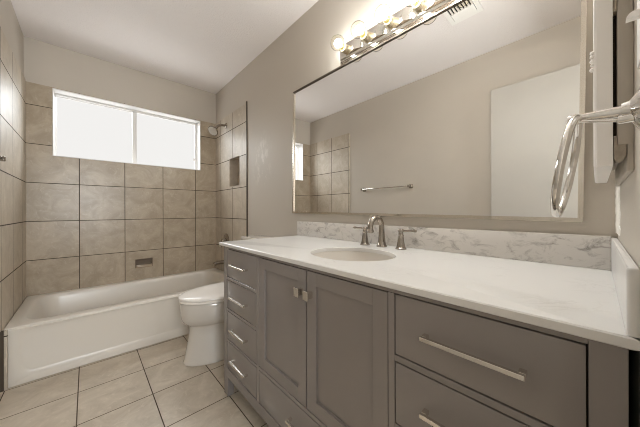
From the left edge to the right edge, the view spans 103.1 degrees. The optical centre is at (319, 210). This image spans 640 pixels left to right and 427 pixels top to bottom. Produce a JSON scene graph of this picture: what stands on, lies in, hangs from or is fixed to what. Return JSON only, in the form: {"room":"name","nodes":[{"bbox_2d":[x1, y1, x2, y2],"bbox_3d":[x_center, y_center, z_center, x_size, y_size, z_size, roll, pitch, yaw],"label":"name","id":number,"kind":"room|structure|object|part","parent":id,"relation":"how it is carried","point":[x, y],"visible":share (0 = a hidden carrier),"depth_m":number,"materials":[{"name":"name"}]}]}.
{"room":"bathroom","nodes":[
{"label":"bathroom","id":0,"kind":"room"},
{"bbox_2d":[0,0,23,75],"bbox_3d":[-0.900,-0.192,0.353,0.100,2.440,4.536,0,0,-43],"label":"wall","id":1,"kind":"structure","parent":0,"point":[9,23],"depth_m":1.74,"materials":[{"name":"beige paint"}]},
{"bbox_2d":[0,330,3,391],"bbox_3d":[-1.818,0.859,1.448,0.021,0.345,0.008,0,0,-43],"label":"trim","id":2,"kind":"structure","parent":1,"relation":"attached to","point":[1,332],"depth_m":1.45,"materials":[{"name":"brown"}]},
{"bbox_2d":[0,155,5,160],"bbox_3d":[-1.410,-0.264,1.035,0.068,0.044,0.684,0,0,-43],"label":"towel bar","id":3,"kind":"object","parent":1,"relation":"attached to","point":[2,158],"visible":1,"depth_m":1.28,"materials":[{"name":"silver metal"}]},
{"bbox_2d":[4,330,7,390],"bbox_3d":[-1.806,0.859,1.461,0.013,0.343,0.016,0,0,-43],"label":"trim","id":4,"kind":"structure","parent":1,"relation":"attached to","point":[5,331],"depth_m":1.46,"materials":[{"name":"stone"}]},
{"bbox_2d":[0,26,25,331],"bbox_3d":[-2.092,-0.011,1.736,0.011,2.085,0.825,0,0,-43],"label":"wall tile","id":5,"kind":"structure","parent":1,"relation":"attached to","point":[12,80],"depth_m":1.64,"materials":[{"name":"tile"}]},
{"bbox_2d":[24,36,215,123],"bbox_3d":[-1.881,-0.189,2.626,1.725,2.440,0.180,0,0,-43],"label":"wall","id":6,"kind":"structure","parent":0,"point":[46,64],"depth_m":2.41,"materials":[{"name":"beige paint"}]},
{"bbox_2d":[26,81,215,296],"bbox_3d":[-1.816,-0.157,2.556,1.525,1.775,0.010,0,0,-43],"label":"wall tile","id":7,"kind":"structure","parent":6,"relation":"attached to","point":[88,222],"depth_m":2.38,"materials":[{"name":"tile"}]},
{"bbox_2d":[135,257,152,267],"bbox_3d":[-1.811,0.529,2.607,0.151,0.089,0.101,0,0,-43],"label":"soap dish","id":8,"kind":"object","parent":7,"relation":"attached to","point":[145,262],"visible":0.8,"depth_m":2.62,"materials":[{"name":"beige tile"}]},
{"bbox_2d":[52,88,200,169],"bbox_3d":[-1.870,-0.751,2.597,1.184,0.575,0.147,0,0,-43],"label":"window","id":9,"kind":"structure","parent":6,"relation":"in","point":[134,110],"depth_m":2.56,"materials":[{"name":"white plastic"}]},
{"bbox_3d":[-2.126,-0.746,2.449,0.582,0.541,0.016,0,0,-43],"label":"sash","id":10,"kind":"part","parent":9,"relation":"part of","materials":[{"name":"white plastic"}]},
{"bbox_3d":[-1.702,-0.747,2.810,0.604,0.541,0.016,0,0,-43],"label":"sash","id":11,"kind":"part","parent":9,"relation":"part of","materials":[{"name":"white glass"}]},
{"bbox_2d":[0,334,268,426],"bbox_3d":[-0.297,1.057,0.902,1.725,0.060,4.536,0,0,-43],"label":"floor","id":12,"kind":"structure","parent":0,"point":[151,385],"depth_m":1.41,"materials":[{"name":"tile"}]},
{"bbox_2d":[4,268,223,387],"bbox_3d":[-1.537,0.859,2.256,1.505,0.343,0.804,0,0,-43],"label":"bathtub","id":13,"kind":"object","parent":12,"relation":"on","point":[49,334],"visible":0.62,"depth_m":1.83,"materials":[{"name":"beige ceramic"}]},
{"bbox_2d":[4,268,223,329],"bbox_3d":[-1.544,0.859,2.264,1.504,0.343,0.783,0,0,-43],"label":"basin","id":14,"kind":"object","parent":13,"relation":"in","point":[152,303],"depth_m":2.04,"materials":[{"name":"beige ceramic"}]},
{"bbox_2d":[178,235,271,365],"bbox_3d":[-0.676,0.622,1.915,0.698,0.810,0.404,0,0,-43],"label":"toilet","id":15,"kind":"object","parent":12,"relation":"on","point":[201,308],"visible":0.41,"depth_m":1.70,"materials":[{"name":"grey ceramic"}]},
{"bbox_3d":[-0.754,0.580,1.844,0.489,0.026,0.366,0,0,-43],"label":"lid","id":16,"kind":"part","parent":15,"relation":"part of","materials":[{"name":"white plastic"}]},
{"bbox_3d":[-0.754,0.605,1.844,0.482,0.018,0.362,0,0,-43],"label":"seat","id":17,"kind":"part","parent":15,"relation":"part of","materials":[{"name":"white plastic"}]},
{"bbox_3d":[-0.696,0.821,1.896,0.627,0.414,0.356,0,0,-43],"label":"bowl","id":18,"kind":"part","parent":15,"relation":"part of","materials":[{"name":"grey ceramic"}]},
{"bbox_3d":[-0.486,0.232,2.091,0.178,0.032,0.404,0,0,-43],"label":"tank lid","id":19,"kind":"part","parent":15,"relation":"part of","materials":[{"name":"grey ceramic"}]},
{"bbox_2d":[224,246,628,426],"bbox_3d":[0.152,0.611,1.087,0.604,0.828,1.460,0,0,-43],"label":"vanity cabinet","id":20,"kind":"object","parent":12,"relation":"on","point":[304,346],"visible":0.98,"depth_m":0.65,"materials":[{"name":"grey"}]},
{"bbox_3d":[-0.512,0.975,1.432,0.034,0.104,0.052,0,0,-43],"label":"leg","id":21,"kind":"part","parent":20,"relation":"part of","materials":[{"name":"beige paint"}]},
{"bbox_3d":[-0.414,0.796,1.280,0.026,0.009,0.168,0,0,-43],"label":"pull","id":22,"kind":"part","parent":20,"relation":"part of","materials":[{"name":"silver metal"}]},
{"bbox_3d":[-0.415,0.631,1.280,0.026,0.009,0.168,0,0,-43],"label":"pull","id":23,"kind":"part","parent":20,"relation":"part of","materials":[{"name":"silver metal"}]},
{"bbox_3d":[-0.415,0.460,1.280,0.026,0.009,0.168,0,0,-43],"label":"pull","id":24,"kind":"part","parent":20,"relation":"part of","materials":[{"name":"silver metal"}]},
{"bbox_3d":[-0.416,0.288,1.280,0.026,0.009,0.168,0,0,-43],"label":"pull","id":25,"kind":"part","parent":20,"relation":"part of","materials":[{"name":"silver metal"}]},
{"bbox_3d":[-0.393,0.630,1.297,0.027,0.150,0.325,0,0,-43],"label":"drawer","id":26,"kind":"part","parent":20,"relation":"part of","materials":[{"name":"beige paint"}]},
{"bbox_3d":[-0.394,0.459,1.297,0.027,0.151,0.325,0,0,-43],"label":"drawer","id":27,"kind":"part","parent":20,"relation":"part of","materials":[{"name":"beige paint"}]},
{"bbox_3d":[-0.394,0.287,1.297,0.027,0.149,0.325,0,0,-43],"label":"drawer","id":28,"kind":"part","parent":20,"relation":"part of","materials":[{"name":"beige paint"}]},
{"bbox_3d":[-0.393,0.795,1.297,0.027,0.144,0.325,0,0,-43],"label":"drawer","id":29,"kind":"part","parent":20,"relation":"part of","materials":[{"name":"beige paint"}]},
{"bbox_3d":[-0.154,0.456,1.035,0.027,0.488,0.332,0,0,-43],"label":"cabinet door","id":30,"kind":"part","parent":20,"relation":"part of","materials":[{"name":"beige paint"}]},
{"bbox_3d":[-0.059,0.790,0.893,0.026,0.009,0.186,0,0,-43],"label":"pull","id":31,"kind":"part","parent":20,"relation":"part of","materials":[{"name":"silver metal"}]},
{"bbox_3d":[-0.040,0.794,0.911,0.027,0.145,0.666,0,0,-43],"label":"drawer","id":32,"kind":"part","parent":20,"relation":"part of","materials":[{"name":"beige paint"}]},
{"bbox_3d":[-0.076,0.290,0.909,0.028,0.032,0.026,0,0,-43],"label":"knob","id":33,"kind":"part","parent":20,"relation":"part of","materials":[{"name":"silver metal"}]},
{"bbox_3d":[-0.042,0.290,0.871,0.028,0.032,0.026,0,0,-43],"label":"knob","id":34,"kind":"part","parent":20,"relation":"part of","materials":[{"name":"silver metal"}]},
{"bbox_3d":[0.074,0.456,0.786,0.027,0.488,0.327,0,0,-43],"label":"cabinet door","id":35,"kind":"part","parent":20,"relation":"part of","materials":[{"name":"beige paint"}]},
{"bbox_2d":[219,235,639,350],"bbox_3d":[0.146,0.187,1.107,0.589,0.018,1.514,0,0,-43],"label":"countertop","id":36,"kind":"structure","parent":20,"relation":"on","point":[582,302],"depth_m":0.65,"materials":[{"name":"white stone"}]},
{"bbox_2d":[312,251,392,260],"bbox_3d":[0.132,0.266,1.070,0.352,0.138,0.409,0,0,-43],"label":"sink","id":37,"kind":"object","parent":36,"relation":"in","point":[335,255],"visible":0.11,"depth_m":1.22,"materials":[{"name":"grey ceramic"}]},
{"bbox_2d":[353,215,416,249],"bbox_3d":[0.279,0.099,1.227,0.133,0.158,0.354,0,0,-43],"label":"faucet","id":38,"kind":"object","parent":36,"relation":"on","point":[369,229],"visible":1,"depth_m":1.23,"materials":[{"name":"silver metal"}]},
{"bbox_3d":[0.234,0.130,1.325,0.050,0.095,0.050,0,0,-43],"label":"handle","id":39,"kind":"part","parent":38,"relation":"part of","materials":[{"name":"silver metal"}]},
{"bbox_3d":[0.271,0.072,1.227,0.123,0.104,0.030,0,0,-43],"label":"spout","id":40,"kind":"part","parent":38,"relation":"part of","materials":[{"name":"silver metal"}]},
{"bbox_3d":[0.306,0.150,1.258,0.052,0.055,0.052,0,0,-43],"label":"spout","id":41,"kind":"part","parent":38,"relation":"part of","materials":[{"name":"silver metal"}]},
{"bbox_3d":[0.373,0.130,1.173,0.050,0.095,0.050,0,0,-43],"label":"handle","id":42,"kind":"part","parent":38,"relation":"part of","materials":[{"name":"silver metal"}]},
{"bbox_3d":[0.402,0.091,1.143,0.014,0.015,0.064,0,0,-43],"label":"lever","id":43,"kind":"part","parent":38,"relation":"part of","materials":[{"name":"silver metal"}]},
{"bbox_2d":[611,238,639,337],"bbox_3d":[0.648,0.128,0.547,0.567,0.096,0.013,0,0,-43],"label":"side splash","id":44,"kind":"object","parent":36,"relation":"on","point":[625,273],"visible":1,"depth_m":0.37,"materials":[{"name":"white stone"}]},
{"bbox_3d":[0.293,0.458,0.507,0.026,0.009,0.186,0,0,-43],"label":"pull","id":45,"kind":"part","parent":20,"relation":"part of","materials":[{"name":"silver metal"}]},
{"bbox_3d":[0.312,0.457,0.526,0.027,0.151,0.332,0,0,-43],"label":"drawer","id":46,"kind":"part","parent":20,"relation":"part of","materials":[{"name":"beige paint"}]},
{"bbox_3d":[0.293,0.286,0.507,0.026,0.009,0.186,0,0,-43],"label":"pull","id":47,"kind":"part","parent":20,"relation":"part of","materials":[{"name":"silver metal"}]},
{"bbox_3d":[0.312,0.285,0.526,0.027,0.149,0.332,0,0,-43],"label":"drawer","id":48,"kind":"part","parent":20,"relation":"part of","materials":[{"name":"beige paint"}]},
{"bbox_2d":[11,0,318,93],"bbox_3d":[-0.382,-1.443,0.987,1.725,0.060,4.766,0,0,-43],"label":"ceiling","id":49,"kind":"structure","parent":0,"point":[204,45],"depth_m":1.99,"materials":[{"name":"white paint"}]},
{"bbox_2d":[216,0,617,237],"bbox_3d":[0.316,-0.195,1.454,0.130,2.440,4.516,0,0,-43],"label":"wall","id":50,"kind":"structure","parent":0,"point":[303,53],"depth_m":1.85,"materials":[{"name":"paint"}]},
{"bbox_2d":[216,104,245,270],"bbox_3d":[-0.983,-0.009,2.769,0.008,2.075,0.801,0,0,-43],"label":"wall tile","id":51,"kind":"structure","parent":50,"relation":"attached to","point":[231,140],"depth_m":2.75,"materials":[{"name":"tile"}]},
{"bbox_2d":[208,123,226,135],"bbox_3d":[-1.102,-0.890,2.745,0.196,0.167,0.108,0,0,-43],"label":"shower","id":52,"kind":"object","parent":51,"relation":"attached to","point":[212,130],"visible":1,"depth_m":2.71,"materials":[{"name":"silver metal"}]},
{"bbox_2d":[213,260,223,266],"bbox_3d":[-1.096,0.572,2.779,0.148,0.058,0.047,0,0,-43],"label":"tub spout","id":53,"kind":"object","parent":51,"relation":"attached to","point":[221,261],"visible":0.83,"depth_m":2.75,"materials":[{"name":"silver metal"}]},
{"bbox_2d":[220,234,228,247],"bbox_3d":[-1.069,0.331,2.804,0.074,0.154,0.149,0,0,-43],"label":"shower valve","id":54,"kind":"object","parent":51,"relation":"attached to","point":[226,237],"visible":0.71,"depth_m":2.79,"materials":[{"name":"silver metal"}]},
{"bbox_2d":[229,155,239,186],"bbox_3d":[-0.865,-0.410,2.708,0.100,0.308,0.256,0,0,-43],"label":"shower niche","id":55,"kind":"object","parent":50,"relation":"attached to","point":[234,163],"depth_m":2.79,"materials":[{"name":"tile"}]},
{"bbox_2d":[246,101,247,235],"bbox_3d":[-0.709,-0.017,2.470,0.010,2.090,0.010,0,0,-43],"label":"trim","id":56,"kind":"structure","parent":50,"relation":"attached to","point":[246,101],"depth_m":2.47,"materials":[{"name":"brown metal"}]},
{"bbox_2d":[331,0,457,64],"bbox_3d":[0.369,-0.935,1.198,0.134,0.133,0.846,0,0,-43],"label":"vanity light","id":57,"kind":"object","parent":50,"relation":"attached to","point":[416,11],"visible":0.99,"depth_m":1.26,"materials":[{"name":"silver metal"}]},
{"bbox_2d":[340,43,347,52],"bbox_3d":[0.140,-0.952,1.487,0.026,0.049,0.049,0,1,-43],"label":"socket","id":58,"kind":"object","parent":57,"relation":"attached to","point":[344,47],"depth_m":1.47,"materials":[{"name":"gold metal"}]},
{"bbox_2d":[360,30,368,41],"bbox_3d":[0.241,-0.948,1.376,0.026,0.049,0.049,0,1,-43],"label":"socket","id":59,"kind":"object","parent":57,"relation":"attached to","point":[364,36],"depth_m":1.37,"materials":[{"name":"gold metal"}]},
{"bbox_2d":[383,14,393,27],"bbox_3d":[0.343,-0.945,1.266,0.026,0.049,0.049,0,1,-43],"label":"socket","id":60,"kind":"object","parent":57,"relation":"attached to","point":[388,22],"depth_m":1.26,"materials":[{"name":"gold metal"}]},
{"bbox_2d":[411,0,423,10],"bbox_3d":[0.444,-0.942,1.155,0.026,0.049,0.049,0,1,-43],"label":"socket","id":61,"kind":"object","parent":57,"relation":"attached to","point":[418,5],"depth_m":1.15,"materials":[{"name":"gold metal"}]},
{"bbox_2d":[292,0,586,221],"bbox_3d":[0.313,-0.423,1.344,0.020,0.899,1.511,0,1,-43],"label":"wall mirror","id":62,"kind":"object","parent":50,"relation":"attached to","point":[463,112],"visible":0.98,"depth_m":1.07,"materials":[{"name":"beige mirror"}]},
{"bbox_3d":[0.316,-0.869,1.340,0.020,0.008,1.511,0,1,-43],"label":"rail","id":63,"kind":"part","parent":62,"relation":"part of","materials":[{"name":"brown"}]},
{"bbox_2d":[297,221,610,270],"bbox_3d":[0.349,0.127,1.307,0.019,0.100,1.510,0,0,-43],"label":"backsplash","id":64,"kind":"structure","parent":50,"relation":"attached to","point":[576,250],"depth_m":0.96,"materials":[{"name":"stone"}]},
{"bbox_2d":[618,0,639,426],"bbox_3d":[0.351,-0.195,0.192,1.525,2.440,0.110,0,0,-43],"label":"wall","id":65,"kind":"structure","parent":0,"point":[629,237],"depth_m":0.41,"materials":[{"name":"beige paint"}]},
{"bbox_2d":[550,89,639,217],"bbox_3d":[0.367,-0.071,0.339,0.141,0.161,0.085,0,0,-43],"label":"towel ring","id":66,"kind":"object","parent":65,"relation":"attached to","point":[628,111],"visible":1,"depth_m":0.33,"materials":[{"name":"silver metal"}]},
{"bbox_3d":[0.370,-0.126,0.336,0.016,0.016,0.042,0,0,-43],"label":"post","id":67,"kind":"part","parent":66,"relation":"part of","materials":[{"name":"silver metal"}]},
{"bbox_2d":[589,0,633,185],"bbox_3d":[0.643,-0.406,0.570,0.420,0.680,0.050,0,0,-43],"label":"medicine cabinet","id":68,"kind":"object","parent":65,"relation":"attached to","point":[612,55],"visible":1,"depth_m":0.43,"materials":[{"name":"white wood"}]},
{"bbox_3d":[0.630,-0.411,0.569,0.400,0.670,0.022,0,0,-43],"label":"cabinet door","id":69,"kind":"part","parent":68,"relation":"part of","materials":[{"name":"white paint"}]},
{"bbox_2d":[615,185,620,235],"bbox_3d":[0.822,-0.005,0.702,0.140,0.144,0.005,0,0,-43],"label":"trim","id":70,"kind":"structure","parent":65,"relation":"attached to","point":[617,188],"depth_m":0.70,"materials":[{"name":"white"}]},
{"bbox_2d":[626,0,639,67],"bbox_3d":[0.396,-0.255,0.319,0.075,0.130,0.016,0,0,-43],"label":"wall hook","id":71,"kind":"object","parent":65,"relation":"attached to","point":[634,15],"visible":1,"depth_m":0.32,"materials":[{"name":"white paint"}]},
{"bbox_3d":[0.400,-0.255,0.315,0.075,0.130,0.004,0,0,-43],"label":"plate","id":72,"kind":"part","parent":71,"relation":"part of","materials":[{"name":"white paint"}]}
]}

